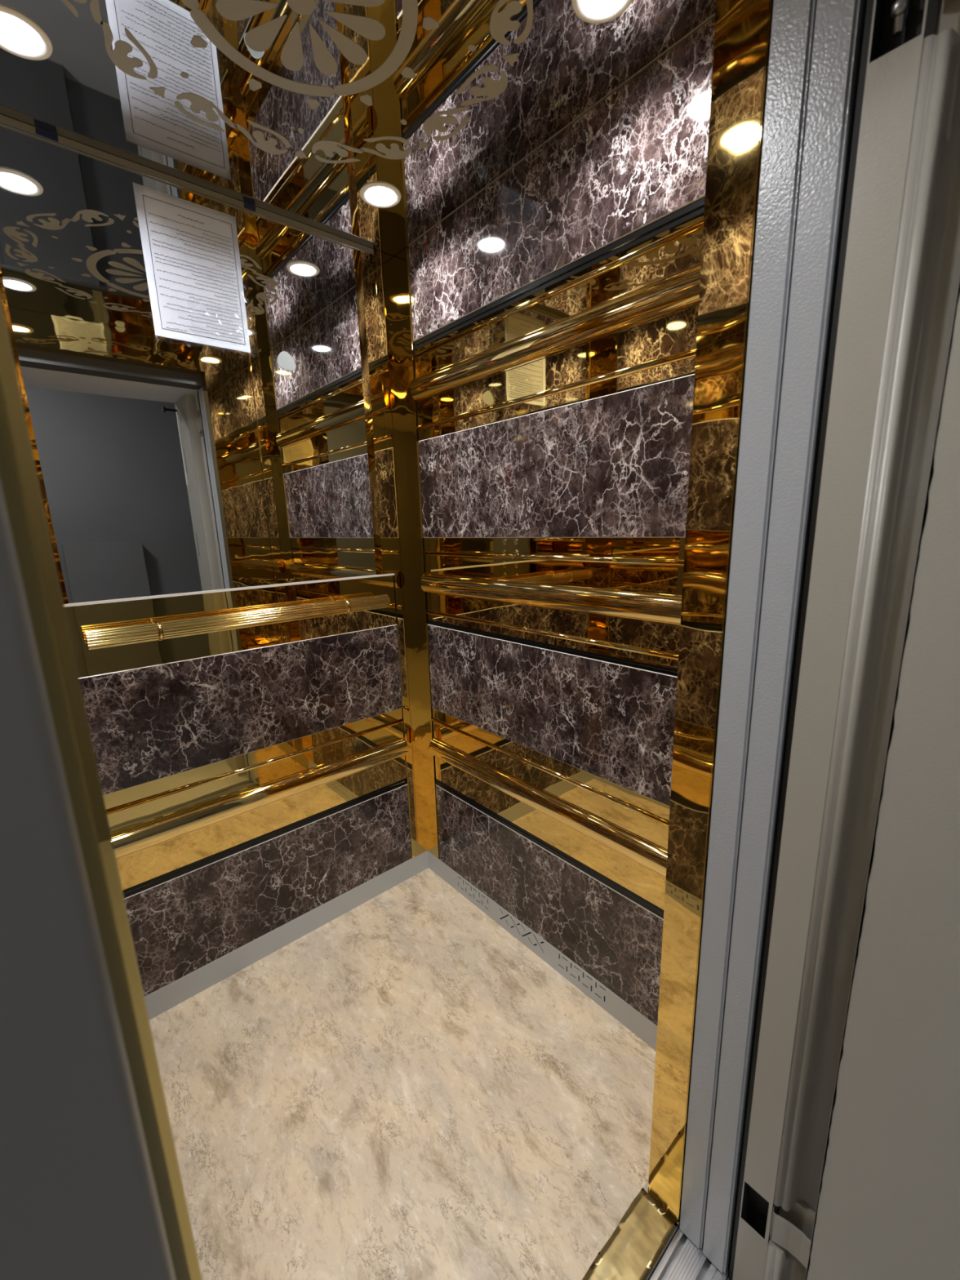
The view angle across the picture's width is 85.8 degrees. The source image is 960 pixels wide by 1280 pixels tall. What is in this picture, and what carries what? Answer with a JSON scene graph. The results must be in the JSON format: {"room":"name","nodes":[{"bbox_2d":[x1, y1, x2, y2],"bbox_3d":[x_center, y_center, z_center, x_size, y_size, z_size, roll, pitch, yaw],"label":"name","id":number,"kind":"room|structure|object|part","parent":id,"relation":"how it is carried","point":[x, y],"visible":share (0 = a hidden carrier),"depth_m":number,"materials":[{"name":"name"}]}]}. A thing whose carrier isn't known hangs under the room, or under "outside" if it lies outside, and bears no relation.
{"room":"elevator interior","nodes":[
{"label":"elevator interior","id":0,"kind":"room"},
{"bbox_2d":[0,377,191,1279],"bbox_3d":[-0.240,0.255,0.304,0.066,1.985,0.064,-12,16,-40],"label":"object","id":1,"kind":"object","parent":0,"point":[11,480],"visible":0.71,"depth_m":0.26,"materials":[{"name":"gold metal"}]},
{"bbox_2d":[0,0,715,256],"bbox_3d":[-0.277,-1.000,0.801,1.115,0.020,1.212,-12,16,-40],"label":"ceiling","id":2,"kind":"structure","parent":0,"point":[288,108],"depth_m":0.95,"materials":[{"name":"grey mirror"}]},
{"bbox_2d":[0,4,53,60],"bbox_3d":[-0.755,-0.982,0.837,0.100,0.004,0.100,-12,16,-40],"label":"recessed light","id":3,"kind":"object","parent":2,"relation":"in","point":[20,36],"visible":1,"depth_m":0.84,"materials":[{"name":"white glass"}]},
{"bbox_2d":[360,182,400,208],"bbox_3d":[-0.244,-1.094,1.272,0.100,0.004,0.100,-12,16,-40],"label":"recessed light","id":4,"kind":"object","parent":2,"relation":"in","point":[376,194],"visible":1,"depth_m":1.27,"materials":[{"name":"white glass"}]},
{"bbox_2d":[571,0,632,23],"bbox_3d":[0.192,-1.001,0.800,0.100,0.004,0.100,-12,16,-40],"label":"recessed light","id":5,"kind":"object","parent":2,"relation":"in","point":[593,11],"visible":1,"depth_m":0.82,"materials":[{"name":"white glass"}]},
{"bbox_2d":[149,867,655,1279],"bbox_3d":[-0.242,1.068,1.290,1.115,0.030,1.138,-12,16,-40],"label":"floor","id":6,"kind":"structure","parent":0,"point":[402,1088],"depth_m":1.19,"materials":[{"name":"beige stone"}]},
{"bbox_2d":[582,1180,679,1279],"bbox_3d":[0.246,1.135,0.919,1.295,0.033,0.076,-12,16,-40],"label":"sill","id":7,"kind":"structure","parent":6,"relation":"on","point":[646,1187],"depth_m":0.95,"materials":[{"name":"metal"}]},
{"bbox_3d":[0.079,1.156,0.774,0.717,0.002,0.076,-12,16,-40],"label":"threshold strip","id":8,"kind":"part","parent":7,"relation":"part of","materials":[{"name":"gold metal"}]},
{"bbox_2d":[408,262,439,843],"bbox_3d":[0.152,-0.059,1.396,0.029,2.100,1.124,-12,16,-40],"label":"wall","id":9,"kind":"structure","parent":0,"point":[409,263],"depth_m":1.71,"materials":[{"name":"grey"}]},
{"bbox_2d":[427,850,657,1051],"bbox_3d":[0.168,0.933,1.599,0.008,0.076,1.114,-12,16,-40],"label":"baseboard","id":10,"kind":"structure","parent":9,"relation":"attached to","point":[624,1013],"depth_m":1.53,"materials":[{"name":"silver metal"}]},
{"bbox_2d":[435,784,663,1025],"bbox_3d":[0.162,0.745,1.560,0.009,0.307,0.960,-12,16,-40],"label":"marble panel","id":11,"kind":"object","parent":9,"relation":"attached to","point":[617,940],"visible":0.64,"depth_m":1.48,"materials":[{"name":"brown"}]},
{"bbox_2d":[429,708,670,919],"bbox_3d":[0.146,0.454,1.488,0.028,0.293,0.960,-12,16,-40],"label":"band","id":12,"kind":"object","parent":9,"relation":"attached to","point":[617,835],"visible":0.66,"depth_m":1.41,"materials":[{"name":"brown metal"}]},
{"bbox_3d":[0.144,0.454,1.486,0.022,0.070,0.960,-12,16,-40],"label":"half round molding","id":13,"kind":"part","parent":12,"relation":"part of","materials":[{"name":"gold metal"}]},
{"bbox_3d":[0.147,0.353,1.469,0.006,0.014,0.960,-12,16,-40],"label":"ridge molding","id":14,"kind":"part","parent":12,"relation":"part of","materials":[{"name":"gold metal"}]},
{"bbox_2d":[427,624,677,806],"bbox_3d":[0.145,0.163,1.430,0.009,0.301,0.960,-12,16,-40],"label":"marble panel","id":15,"kind":"object","parent":9,"relation":"attached to","point":[612,722],"visible":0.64,"depth_m":1.34,"materials":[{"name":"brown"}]},
{"bbox_2d":[420,537,685,676],"bbox_3d":[0.130,-0.123,1.360,0.028,0.287,0.960,-12,16,-40],"label":"band","id":16,"kind":"object","parent":9,"relation":"attached to","point":[618,601],"visible":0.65,"depth_m":1.27,"materials":[{"name":"brown metal"}]},
{"bbox_3d":[0.128,-0.120,1.359,0.022,0.070,0.960,-12,16,-40],"label":"half round molding","id":17,"kind":"part","parent":16,"relation":"part of","materials":[{"name":"gold metal"}]},
{"bbox_3d":[0.137,-0.025,1.385,0.006,0.014,0.960,-12,16,-40],"label":"ridge molding","id":18,"kind":"part","parent":16,"relation":"part of","materials":[{"name":"gold metal"}]},
{"bbox_3d":[0.131,-0.215,1.343,0.006,0.014,0.960,-12,16,-40],"label":"ridge molding","id":19,"kind":"part","parent":16,"relation":"part of","materials":[{"name":"gold metal"}]},
{"bbox_2d":[418,373,694,537],"bbox_3d":[0.129,-0.410,1.303,0.009,0.298,0.960,-12,16,-40],"label":"marble panel","id":20,"kind":"object","parent":9,"relation":"attached to","point":[617,464],"visible":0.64,"depth_m":1.20,"materials":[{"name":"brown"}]},
{"bbox_2d":[410,195,705,440],"bbox_3d":[0.114,-0.693,1.233,0.028,0.284,0.960,-12,16,-40],"label":"band","id":21,"kind":"object","parent":9,"relation":"attached to","point":[622,316],"visible":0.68,"depth_m":1.13,"materials":[{"name":"brown metal"}]},
{"bbox_3d":[0.111,-0.699,1.230,0.022,0.068,0.960,-12,16,-40],"label":"half round molding","id":22,"kind":"part","parent":21,"relation":"part of","materials":[{"name":"gold metal"}]},
{"bbox_3d":[0.120,-0.591,1.259,0.006,0.014,0.960,-12,16,-40],"label":"ridge molding","id":23,"kind":"part","parent":21,"relation":"part of","materials":[{"name":"gold metal"}]},
{"bbox_3d":[0.115,-0.792,1.214,0.006,0.014,0.960,-12,16,-40],"label":"ridge molding","id":24,"kind":"part","parent":21,"relation":"part of","materials":[{"name":"gold metal"}]},
{"bbox_2d":[408,17,715,341],"bbox_3d":[0.114,-0.956,1.181,0.009,0.252,0.960,-12,16,-40],"label":"marble panel","id":25,"kind":"object","parent":9,"relation":"attached to","point":[637,157],"visible":0.74,"depth_m":1.07,"materials":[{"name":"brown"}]},
{"bbox_2d":[649,1227,730,1279],"bbox_3d":[0.302,1.163,0.861,1.295,0.040,0.088,-12,16,-40],"label":"door sill","id":26,"kind":"structure","parent":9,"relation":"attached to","point":[682,1260],"depth_m":0.93,"materials":[{"name":"metal"}]},
{"bbox_2d":[679,0,817,1248],"bbox_3d":[0.547,0.126,0.906,0.489,1.946,0.042,-12,16,-40],"label":"door leaf","id":27,"kind":"structure","parent":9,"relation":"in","point":[793,21],"depth_m":0.68,"materials":[{"name":"grey paint"}]},
{"bbox_2d":[702,0,867,1273],"bbox_3d":[0.576,0.133,0.873,0.489,1.946,0.040,-12,16,-40],"label":"door leaf","id":28,"kind":"structure","parent":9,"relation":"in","point":[839,25],"depth_m":0.65,"materials":[{"name":"grey paint"}]},
{"bbox_2d":[648,0,773,1223],"bbox_3d":[0.427,0.110,0.870,0.270,1.985,0.064,-12,16,-40],"label":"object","id":29,"kind":"object","parent":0,"point":[743,28],"visible":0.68,"depth_m":0.72,"materials":[{"name":"gold metal"}]},
{"bbox_3d":[-0.640,-0.053,1.472,1.115,2.100,0.029,-12,16,-40],"label":"wall","id":30,"kind":"structure","parent":0,"visible":0},
{"bbox_2d":[35,127,57,142],"bbox_3d":[-0.873,-1.019,1.041,0.036,0.012,0.001,-12,16,-40],"label":"tape piece","id":31,"kind":"object","parent":30,"relation":"attached to","point":[39,131],"visible":1,"depth_m":1.04,"materials":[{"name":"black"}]},
{"bbox_2d":[0,114,373,255],"bbox_3d":[-0.655,-1.066,1.231,0.905,0.016,0.009,-12,16,-40],"label":"trim","id":32,"kind":"structure","parent":30,"relation":"attached to","point":[6,122],"depth_m":1.18,"materials":[{"name":"grey"}]},
{"bbox_2d":[0,124,394,607],"bbox_3d":[-0.643,-0.600,1.335,0.905,0.937,0.012,-12,16,-40],"label":"wall mirror","id":33,"kind":"object","parent":30,"relation":"attached to","point":[166,467],"visible":0.79,"depth_m":1.28,"materials":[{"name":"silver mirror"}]},
{"bbox_2d":[133,182,250,352],"bbox_3d":[-0.676,-0.875,1.247,0.230,0.319,0.004,-12,16,-40],"label":"paper notice","id":34,"kind":"object","parent":33,"relation":"attached to","point":[191,250],"visible":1,"depth_m":1.24,"materials":[{"name":"white paper"}]},
{"bbox_2d":[277,351,295,370],"bbox_3d":[-0.527,-0.760,1.405,0.050,0.046,0.001,-12,16,-40],"label":"residue","id":35,"kind":"object","parent":33,"relation":"attached to","point":[285,361],"visible":1,"depth_m":1.40,"materials":[{"name":"white"}]},
{"bbox_2d":[64,575,396,677],"bbox_3d":[-0.629,-0.062,1.457,0.905,0.168,0.006,-12,16,-40],"label":"cladding","id":36,"kind":"object","parent":30,"relation":"attached to","point":[80,619],"visible":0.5,"depth_m":1.39,"materials":[{"name":"gold metal"}]},
{"bbox_2d":[84,594,390,649],"bbox_3d":[-0.603,-0.064,1.426,0.781,0.047,0.073,-12,16,-40],"label":"handrail","id":37,"kind":"object","parent":36,"relation":"attached to","point":[119,636],"visible":1,"depth_m":1.34,"materials":[{"name":"gold metal"}]},
{"bbox_2d":[79,624,402,795],"bbox_3d":[-0.621,0.167,1.507,0.905,0.301,0.009,-12,16,-40],"label":"marble panel","id":38,"kind":"object","parent":30,"relation":"attached to","point":[147,724],"visible":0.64,"depth_m":1.44,"materials":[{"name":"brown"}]},
{"bbox_2d":[244,202,255,212],"bbox_3d":[-0.576,-1.083,1.293,0.029,0.012,0.001,-12,16,-40],"label":"tape piece","id":39,"kind":"object","parent":30,"relation":"attached to","point":[246,206],"visible":1,"depth_m":1.29,"materials":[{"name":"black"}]},
{"bbox_2d":[102,707,408,897],"bbox_3d":[-0.607,0.459,1.564,0.905,0.293,0.028,-12,16,-40],"label":"band","id":40,"kind":"object","parent":30,"relation":"attached to","point":[164,829],"visible":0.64,"depth_m":1.51,"materials":[{"name":"brown metal"}]},
{"bbox_3d":[-0.613,0.360,1.546,0.905,0.014,0.006,-12,16,-40],"label":"ridge molding","id":41,"kind":"part","parent":40,"relation":"part of","materials":[{"name":"gold metal"}]},
{"bbox_3d":[-0.605,0.458,1.562,0.905,0.070,0.022,-12,16,-40],"label":"half round molding","id":42,"kind":"part","parent":40,"relation":"part of","materials":[{"name":"gold metal"}]},
{"bbox_2d":[124,783,412,996],"bbox_3d":[-0.605,0.750,1.636,0.905,0.307,0.009,-12,16,-40],"label":"marble panel","id":43,"kind":"object","parent":30,"relation":"attached to","point":[180,925],"visible":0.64,"depth_m":1.57,"materials":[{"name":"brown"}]},
{"bbox_2d":[144,850,428,1019],"bbox_3d":[-0.599,0.937,1.677,1.047,0.076,0.009,-12,16,-40],"label":"baseboard","id":44,"kind":"structure","parent":30,"relation":"attached to","point":[184,988],"depth_m":1.63,"materials":[{"name":"silver metal"}]},
{"bbox_2d":[373,246,439,858],"bbox_3d":[-0.234,-0.162,1.736,0.076,2.022,0.076,-12,16,-40],"label":"column","id":45,"kind":"structure","parent":30,"relation":"attached to","point":[393,282],"depth_m":1.72,"materials":[{"name":"gold metal"}]},
{"bbox_3d":[0.854,1.354,-0.043,3.600,0.030,2.027,-12,16,-40],"label":"floor","id":46,"kind":"structure","parent":0,"visible":0},
{"bbox_2d":[0,0,959,1279],"bbox_3d":[0.298,0.182,0.413,1.190,2.150,0.344,-11,16,-36],"label":"wall","id":47,"kind":"structure","parent":46,"relation":"on","point":[850,1169],"depth_m":0.57,"materials":[{"name":"grey metal"}]},
{"bbox_3d":[0.508,1.077,0.851,0.049,0.200,0.062,-12,16,-40],"label":"stop molding","id":48,"kind":"part","parent":47,"relation":"part of","materials":[{"name":"grey paint"}]},
{"bbox_3d":[0.491,0.946,0.814,0.014,0.054,0.060,-12,16,-40],"label":"strike plate","id":49,"kind":"part","parent":47,"relation":"part of","materials":[{"name":"grey paint"}]},
{"bbox_3d":[0.482,0.160,0.647,0.049,1.500,0.062,-12,16,-40],"label":"stop molding","id":50,"kind":"part","parent":47,"relation":"part of","materials":[{"name":"grey paint"}]},
{"bbox_3d":[0.662,0.204,0.634,0.350,1.990,0.214,-12,16,-40],"label":"casing","id":51,"kind":"part","parent":47,"relation":"part of","materials":[{"name":"grey paint"}]},
{"bbox_3d":[-0.673,0.121,0.697,0.029,2.100,1.124,-12,16,-40],"label":"wall","id":52,"kind":"structure","parent":0,"visible":0},
{"bbox_2d":[0,293,202,1279],"bbox_3d":[-0.287,0.151,0.338,0.076,2.022,0.076,-12,16,-40],"label":"door frame","id":53,"kind":"structure","parent":52,"relation":"attached to","point":[8,375],"depth_m":0.31,"materials":[{"name":"gold metal"}]}
]}

